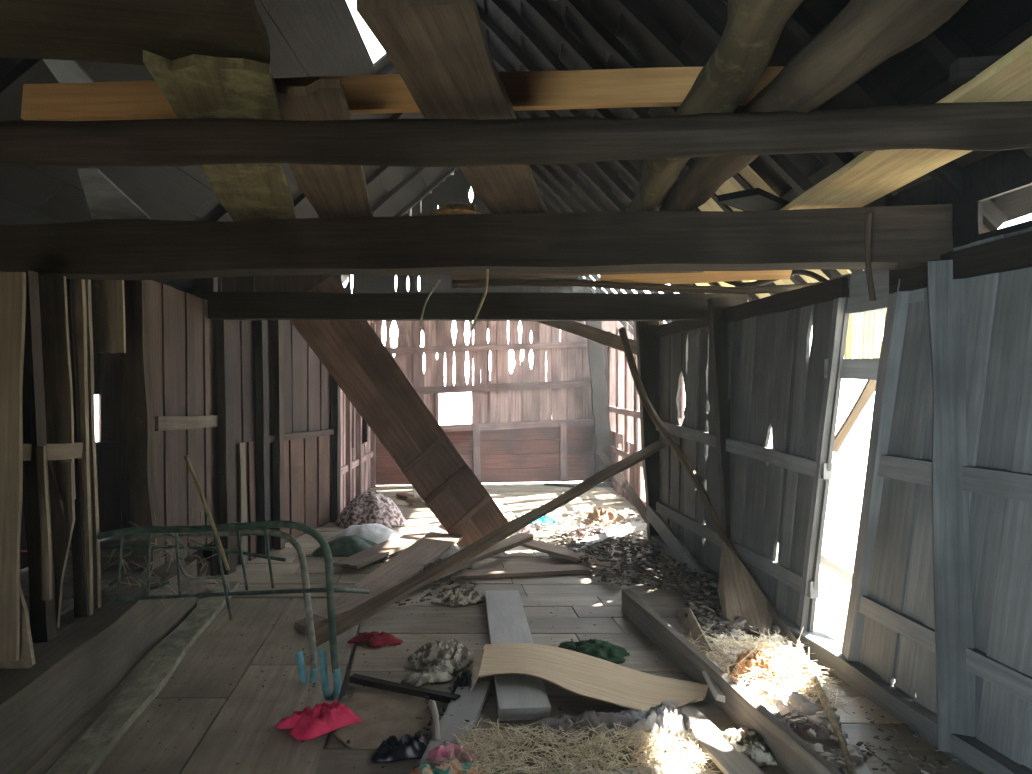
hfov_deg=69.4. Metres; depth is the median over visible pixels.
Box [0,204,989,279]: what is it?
tie beam
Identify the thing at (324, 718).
cloth
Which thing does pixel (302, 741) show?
crumbs
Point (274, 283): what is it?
wall
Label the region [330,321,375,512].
wall
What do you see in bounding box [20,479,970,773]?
floor
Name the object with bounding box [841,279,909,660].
wooden plank
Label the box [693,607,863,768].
dry leaves
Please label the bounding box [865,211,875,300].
stick
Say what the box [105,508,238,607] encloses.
dry twigs
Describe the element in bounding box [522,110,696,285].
rafter
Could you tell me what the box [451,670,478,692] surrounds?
cloth
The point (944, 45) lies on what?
rafter
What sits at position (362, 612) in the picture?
plank
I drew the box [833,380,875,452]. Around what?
stake
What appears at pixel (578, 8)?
rafter
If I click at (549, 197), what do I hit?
rafter
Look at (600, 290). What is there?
rafter
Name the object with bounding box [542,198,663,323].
rafter
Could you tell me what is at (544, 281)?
pole
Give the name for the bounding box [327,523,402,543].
sack
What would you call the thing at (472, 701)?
board
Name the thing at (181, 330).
wall
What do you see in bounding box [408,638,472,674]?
cloth
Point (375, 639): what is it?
cloth
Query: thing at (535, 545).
board
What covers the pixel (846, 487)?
ground
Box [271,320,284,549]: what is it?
post
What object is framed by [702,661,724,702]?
board
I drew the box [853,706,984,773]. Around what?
debris
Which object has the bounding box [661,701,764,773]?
board
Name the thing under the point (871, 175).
plank
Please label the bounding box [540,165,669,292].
rafter
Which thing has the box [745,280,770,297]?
board
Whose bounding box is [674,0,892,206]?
rafter
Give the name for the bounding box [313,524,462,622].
board
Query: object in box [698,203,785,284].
board
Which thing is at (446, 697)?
batten
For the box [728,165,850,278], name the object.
board
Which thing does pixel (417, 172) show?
rafter
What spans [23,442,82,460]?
rail
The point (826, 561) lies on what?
rail
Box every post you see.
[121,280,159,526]
[195,277,217,561]
[216,320,235,574]
[254,320,269,554]
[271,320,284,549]
[331,376,340,521]
[585,321,611,481]
[635,321,658,541]
[708,296,736,537]
[797,298,848,630]
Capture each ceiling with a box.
[0,0,459,291]
[475,0,1031,285]
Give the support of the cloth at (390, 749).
on the floor
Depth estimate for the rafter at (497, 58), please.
6.56 m
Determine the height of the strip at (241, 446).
1.025 m
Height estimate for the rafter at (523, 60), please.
2.801 m
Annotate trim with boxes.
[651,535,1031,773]
[831,270,923,314]
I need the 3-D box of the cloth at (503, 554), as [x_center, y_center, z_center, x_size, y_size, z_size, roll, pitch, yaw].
[-0.146,1.479,6.607,0.203,0.036,0.119,0,0,0]
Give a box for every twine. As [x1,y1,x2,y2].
[419,280,440,344]
[471,205,488,329]
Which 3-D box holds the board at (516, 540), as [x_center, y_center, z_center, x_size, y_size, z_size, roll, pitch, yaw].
[-0.604,1.413,5.672,0.123,0.179,2.672,0,0,32]
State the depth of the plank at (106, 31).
1.79 m
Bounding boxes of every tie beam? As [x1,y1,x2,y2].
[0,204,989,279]
[201,292,747,320]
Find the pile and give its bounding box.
[431,587,485,605]
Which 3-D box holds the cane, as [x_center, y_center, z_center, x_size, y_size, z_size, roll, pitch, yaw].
[1.406,1.445,3.413,0.048,0.083,1.433,0,0,13]
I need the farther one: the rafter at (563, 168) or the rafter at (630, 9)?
the rafter at (563, 168)
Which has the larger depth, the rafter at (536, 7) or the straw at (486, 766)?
the rafter at (536, 7)
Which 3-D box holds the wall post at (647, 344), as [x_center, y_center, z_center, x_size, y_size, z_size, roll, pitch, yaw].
[1.302,0.414,7.100,0.310,2.156,0.166,0,0,0]
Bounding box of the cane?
[795,643,856,773]
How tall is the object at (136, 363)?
1.603 m
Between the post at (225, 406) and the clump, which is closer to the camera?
the clump
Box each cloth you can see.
[276,701,361,739]
[348,631,402,647]
[401,665,453,686]
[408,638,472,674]
[409,758,482,773]
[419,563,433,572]
[426,743,479,768]
[438,545,463,558]
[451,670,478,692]
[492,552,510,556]
[517,524,540,531]
[518,710,639,743]
[531,515,558,525]
[558,638,629,663]
[560,527,607,538]
[581,507,625,525]
[615,710,647,719]
[624,703,698,751]
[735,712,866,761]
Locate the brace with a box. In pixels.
[537,321,636,354]
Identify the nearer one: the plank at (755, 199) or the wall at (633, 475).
the plank at (755, 199)
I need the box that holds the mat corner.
[471,649,483,689]
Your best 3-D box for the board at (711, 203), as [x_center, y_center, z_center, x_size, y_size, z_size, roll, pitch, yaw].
[1.663,-1.021,5.175,0.691,0.682,0.340,0,0,-4]
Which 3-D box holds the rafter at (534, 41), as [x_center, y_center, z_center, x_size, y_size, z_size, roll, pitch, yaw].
[0.668,-2.048,5.600,2.714,2.804,0.083,0,0,0]
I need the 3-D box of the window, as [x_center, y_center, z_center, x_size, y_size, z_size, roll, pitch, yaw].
[-0.933,0.358,11.433,0.607,0.624,0.070,0,0,-8]
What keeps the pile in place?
on the floor
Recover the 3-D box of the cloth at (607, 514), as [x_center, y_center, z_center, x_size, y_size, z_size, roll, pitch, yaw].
[0.974,1.409,8.223,0.522,0.176,0.417,0,0,0]
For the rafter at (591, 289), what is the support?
attached to the ceiling at (911, 76)
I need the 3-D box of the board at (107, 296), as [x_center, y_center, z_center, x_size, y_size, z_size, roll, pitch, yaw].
[-2.328,-0.429,4.247,0.189,0.478,0.020,-1,0,0]
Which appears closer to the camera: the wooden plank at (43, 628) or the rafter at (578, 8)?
the wooden plank at (43, 628)
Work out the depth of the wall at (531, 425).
11.54 m
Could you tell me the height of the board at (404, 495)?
0.034 m
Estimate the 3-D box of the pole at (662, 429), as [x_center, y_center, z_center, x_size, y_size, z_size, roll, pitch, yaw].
[1.340,0.453,5.680,0.148,2.061,3.165,0,0,-10]
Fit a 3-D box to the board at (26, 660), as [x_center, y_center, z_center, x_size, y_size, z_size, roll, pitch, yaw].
[-2.139,0.845,3.100,0.266,0.915,0.020,0,0,0]
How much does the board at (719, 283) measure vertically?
0.685 m
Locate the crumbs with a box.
[134,602,680,771]
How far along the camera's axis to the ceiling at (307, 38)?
5.87 m
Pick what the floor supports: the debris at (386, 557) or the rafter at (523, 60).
the debris at (386, 557)
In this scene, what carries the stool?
on the floor
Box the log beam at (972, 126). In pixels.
[0,101,1031,166]
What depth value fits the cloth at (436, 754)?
2.94 m
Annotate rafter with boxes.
[0,58,47,107]
[152,61,396,280]
[187,113,406,295]
[329,167,458,276]
[366,166,391,186]
[372,167,427,213]
[477,5,758,300]
[487,0,781,294]
[487,42,719,285]
[514,111,682,285]
[520,0,806,283]
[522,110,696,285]
[529,165,658,293]
[533,177,670,322]
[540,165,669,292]
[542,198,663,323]
[561,0,840,279]
[576,276,632,334]
[584,276,632,327]
[591,275,613,292]
[610,0,813,194]
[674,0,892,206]
[785,5,1007,230]
[918,23,1031,158]
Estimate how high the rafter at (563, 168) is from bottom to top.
2.798 m
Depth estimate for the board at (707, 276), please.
4.43 m
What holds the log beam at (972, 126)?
attached to the wall at (898, 642)
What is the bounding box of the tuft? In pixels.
[430,203,480,214]
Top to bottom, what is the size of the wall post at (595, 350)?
2.650 m
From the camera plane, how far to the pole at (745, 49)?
1.93 m
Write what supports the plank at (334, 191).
on the tie beam at (909, 237)
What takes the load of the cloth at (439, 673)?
on the floor
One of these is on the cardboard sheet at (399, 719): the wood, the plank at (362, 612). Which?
the wood
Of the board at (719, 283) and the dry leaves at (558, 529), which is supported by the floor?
the dry leaves at (558, 529)
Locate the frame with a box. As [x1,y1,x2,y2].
[70,520,369,699]
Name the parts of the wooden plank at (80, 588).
partition strip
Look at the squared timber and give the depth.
3.35 m
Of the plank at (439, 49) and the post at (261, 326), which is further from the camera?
the post at (261, 326)
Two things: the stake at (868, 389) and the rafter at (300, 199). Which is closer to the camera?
the stake at (868, 389)
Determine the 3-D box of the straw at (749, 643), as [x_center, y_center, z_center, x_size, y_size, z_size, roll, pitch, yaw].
[1.243,1.374,3.826,0.816,0.247,1.047,0,0,0]
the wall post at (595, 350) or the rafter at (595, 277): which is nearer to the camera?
the rafter at (595, 277)
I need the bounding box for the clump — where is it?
[724,648,793,686]
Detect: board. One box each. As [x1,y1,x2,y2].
[0,272,25,660]
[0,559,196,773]
[0,584,34,668]
[21,66,784,120]
[38,275,75,499]
[48,462,74,627]
[91,280,125,353]
[290,275,507,547]
[294,532,533,633]
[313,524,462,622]
[333,519,440,568]
[396,493,425,503]
[420,680,489,768]
[449,562,642,579]
[451,271,703,279]
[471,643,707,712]
[485,590,550,720]
[520,540,627,573]
[544,483,575,486]
[549,521,646,559]
[600,270,791,283]
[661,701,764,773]
[695,283,709,285]
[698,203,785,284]
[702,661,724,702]
[706,189,810,284]
[717,282,748,301]
[719,180,827,282]
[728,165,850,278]
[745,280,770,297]
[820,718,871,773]
[949,55,1004,84]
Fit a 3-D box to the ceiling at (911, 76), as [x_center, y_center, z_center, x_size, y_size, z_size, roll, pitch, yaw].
[0.683,-2.108,5.350,2.783,2.833,13.692,0,0,0]
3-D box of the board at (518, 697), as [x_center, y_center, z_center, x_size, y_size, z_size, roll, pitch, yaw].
[-0.030,1.470,4.315,0.239,0.056,1.935,0,0,-4]
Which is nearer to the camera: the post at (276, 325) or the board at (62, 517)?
the board at (62, 517)
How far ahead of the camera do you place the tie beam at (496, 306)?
5.76 m
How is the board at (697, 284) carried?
attached to the rafter at (601, 187)
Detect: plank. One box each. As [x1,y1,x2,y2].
[0,0,270,65]
[11,270,56,642]
[45,581,238,773]
[66,279,93,616]
[143,50,297,220]
[275,78,373,217]
[315,440,665,646]
[356,0,546,213]
[718,188,789,210]
[780,36,1031,209]
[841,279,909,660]
[927,260,974,752]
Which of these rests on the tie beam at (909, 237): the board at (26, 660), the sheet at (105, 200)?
the sheet at (105, 200)
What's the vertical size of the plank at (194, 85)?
0.037 m
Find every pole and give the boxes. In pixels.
[452,278,822,293]
[618,327,803,650]
[625,0,804,210]
[659,0,967,210]
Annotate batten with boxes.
[349,674,459,702]
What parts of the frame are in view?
rail, rail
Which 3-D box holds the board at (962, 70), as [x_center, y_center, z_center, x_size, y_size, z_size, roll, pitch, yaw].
[1.650,-0.866,2.010,0.902,0.059,0.051,0,0,4]
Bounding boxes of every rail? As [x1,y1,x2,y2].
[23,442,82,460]
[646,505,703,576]
[820,552,852,582]
[824,358,878,379]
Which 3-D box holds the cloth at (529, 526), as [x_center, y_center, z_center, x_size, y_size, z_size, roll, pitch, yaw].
[0.026,1.458,7.819,0.473,0.077,0.278,0,0,0]
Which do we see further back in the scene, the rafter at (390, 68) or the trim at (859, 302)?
the rafter at (390, 68)
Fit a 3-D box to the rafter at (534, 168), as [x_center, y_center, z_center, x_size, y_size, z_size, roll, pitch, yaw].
[0.662,-2.047,8.599,2.715,2.794,0.081,0,0,0]
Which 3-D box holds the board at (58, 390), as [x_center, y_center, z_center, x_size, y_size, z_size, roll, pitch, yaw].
[-2.270,-0.005,3.658,0.208,1.126,0.022,0,0,0]
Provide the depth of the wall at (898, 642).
3.41 m
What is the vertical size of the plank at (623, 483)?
0.754 m
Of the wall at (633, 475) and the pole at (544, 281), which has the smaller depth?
the pole at (544, 281)
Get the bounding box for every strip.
[35,446,51,600]
[85,279,100,608]
[238,443,246,564]
[247,441,255,560]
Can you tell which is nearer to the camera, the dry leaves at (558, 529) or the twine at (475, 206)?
the twine at (475, 206)
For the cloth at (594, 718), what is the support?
on the floor
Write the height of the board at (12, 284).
1.592 m
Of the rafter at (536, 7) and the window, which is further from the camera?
the window
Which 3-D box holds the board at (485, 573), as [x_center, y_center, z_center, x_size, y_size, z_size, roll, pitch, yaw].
[0.253,1.481,6.014,1.573,0.032,0.210,0,0,-11]
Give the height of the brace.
0.586 m
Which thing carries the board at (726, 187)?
attached to the ceiling at (911, 76)
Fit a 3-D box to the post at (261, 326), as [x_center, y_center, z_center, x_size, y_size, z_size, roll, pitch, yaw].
[-2.254,0.421,6.624,0.072,2.158,0.112,-1,0,8]
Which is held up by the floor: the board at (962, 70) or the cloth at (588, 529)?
the cloth at (588, 529)
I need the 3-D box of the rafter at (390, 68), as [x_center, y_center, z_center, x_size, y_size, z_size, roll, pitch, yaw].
[-2.615,-1.806,7.100,3.808,3.298,0.083,0,0,0]
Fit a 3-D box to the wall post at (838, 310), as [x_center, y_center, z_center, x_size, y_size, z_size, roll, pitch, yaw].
[1.700,0.450,4.125,0.082,1.919,0.503,0,0,-6]
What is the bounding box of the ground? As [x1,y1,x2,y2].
[95,419,871,549]
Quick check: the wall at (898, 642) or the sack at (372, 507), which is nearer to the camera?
the wall at (898, 642)
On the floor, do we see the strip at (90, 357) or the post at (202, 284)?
the post at (202, 284)
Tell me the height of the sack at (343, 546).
0.154 m
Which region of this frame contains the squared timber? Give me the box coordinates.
[622,589,841,773]
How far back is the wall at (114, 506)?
7.47 m
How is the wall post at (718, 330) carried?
on the floor
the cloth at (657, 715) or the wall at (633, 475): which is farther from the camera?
the wall at (633, 475)
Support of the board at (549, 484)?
on the floor
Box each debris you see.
[372,546,476,605]
[413,686,479,768]
[547,529,704,597]
[673,561,766,641]
[736,676,841,726]
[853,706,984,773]
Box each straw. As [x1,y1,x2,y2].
[435,716,721,773]
[682,626,859,714]
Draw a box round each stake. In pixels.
[184,455,229,570]
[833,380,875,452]
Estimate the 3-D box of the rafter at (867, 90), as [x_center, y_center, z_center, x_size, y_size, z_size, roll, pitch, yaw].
[0.663,-2.050,3.099,2.719,2.803,0.082,0,0,0]
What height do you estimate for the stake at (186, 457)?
0.569 m
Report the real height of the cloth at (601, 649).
0.064 m
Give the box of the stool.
[407,488,424,505]
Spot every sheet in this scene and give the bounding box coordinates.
[43,59,93,82]
[78,169,149,218]
[335,685,435,748]
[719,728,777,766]
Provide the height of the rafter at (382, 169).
3.297 m
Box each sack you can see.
[312,535,376,556]
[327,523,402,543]
[335,490,406,527]
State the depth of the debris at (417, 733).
3.25 m
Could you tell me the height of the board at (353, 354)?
2.558 m
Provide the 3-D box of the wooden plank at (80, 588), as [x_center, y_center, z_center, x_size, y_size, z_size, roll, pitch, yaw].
[-2.244,0.289,3.804,0.157,1.755,0.061,0,0,0]
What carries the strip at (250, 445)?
attached to the wall at (308, 431)
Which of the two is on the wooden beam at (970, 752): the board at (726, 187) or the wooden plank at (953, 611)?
the wooden plank at (953, 611)
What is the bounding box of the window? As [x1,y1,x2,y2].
[435,392,474,423]
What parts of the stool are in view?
seat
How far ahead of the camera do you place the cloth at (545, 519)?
8.12 m
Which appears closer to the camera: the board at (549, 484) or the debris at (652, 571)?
the debris at (652, 571)
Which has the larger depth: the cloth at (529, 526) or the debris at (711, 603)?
the cloth at (529, 526)
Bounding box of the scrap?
[676,608,712,654]
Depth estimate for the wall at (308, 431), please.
7.31 m
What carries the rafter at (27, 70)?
attached to the ceiling at (307, 38)
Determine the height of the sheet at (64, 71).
0.078 m
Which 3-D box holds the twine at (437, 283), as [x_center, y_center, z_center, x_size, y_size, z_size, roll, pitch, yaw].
[-0.508,-0.442,4.400,0.127,0.387,0.010,0,0,0]
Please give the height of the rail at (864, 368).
0.113 m
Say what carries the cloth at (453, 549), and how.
on the floor
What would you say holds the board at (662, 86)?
on the pole at (866, 33)
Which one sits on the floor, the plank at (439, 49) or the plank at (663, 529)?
the plank at (663, 529)
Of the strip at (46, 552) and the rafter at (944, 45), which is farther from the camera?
the strip at (46, 552)
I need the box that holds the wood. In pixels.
[428,700,439,740]
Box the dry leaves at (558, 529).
[504,509,647,543]
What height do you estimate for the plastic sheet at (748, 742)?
0.074 m
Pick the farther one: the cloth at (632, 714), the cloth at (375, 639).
the cloth at (375, 639)
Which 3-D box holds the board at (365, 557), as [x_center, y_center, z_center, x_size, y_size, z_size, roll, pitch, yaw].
[-1.014,1.427,6.999,0.257,0.035,2.066,0,1,21]
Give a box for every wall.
[20,352,131,569]
[149,280,217,570]
[195,275,328,295]
[210,320,333,575]
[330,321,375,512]
[335,168,643,484]
[604,321,683,506]
[654,149,1031,769]
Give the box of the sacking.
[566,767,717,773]
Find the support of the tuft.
on the tie beam at (909, 237)
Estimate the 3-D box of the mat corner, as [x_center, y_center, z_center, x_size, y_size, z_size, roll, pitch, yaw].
[-0.198,1.410,3.731,0.054,0.008,0.527,0,0,0]
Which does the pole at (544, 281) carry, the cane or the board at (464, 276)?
the board at (464, 276)
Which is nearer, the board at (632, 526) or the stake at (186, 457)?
the stake at (186, 457)
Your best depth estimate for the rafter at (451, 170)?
11.06 m
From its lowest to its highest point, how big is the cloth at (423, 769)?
0.086 m
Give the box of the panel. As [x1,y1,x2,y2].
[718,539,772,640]
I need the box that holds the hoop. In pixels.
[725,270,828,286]
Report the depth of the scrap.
4.39 m
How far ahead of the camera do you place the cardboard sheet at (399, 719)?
3.34 m
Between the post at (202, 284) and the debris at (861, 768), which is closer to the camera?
the debris at (861, 768)
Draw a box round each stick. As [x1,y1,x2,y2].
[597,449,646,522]
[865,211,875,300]
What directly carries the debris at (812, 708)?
on the floor
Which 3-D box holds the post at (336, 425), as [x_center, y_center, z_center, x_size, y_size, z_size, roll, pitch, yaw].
[-2.006,0.421,8.301,0.074,2.158,0.098,0,0,8]
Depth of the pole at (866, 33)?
1.89 m

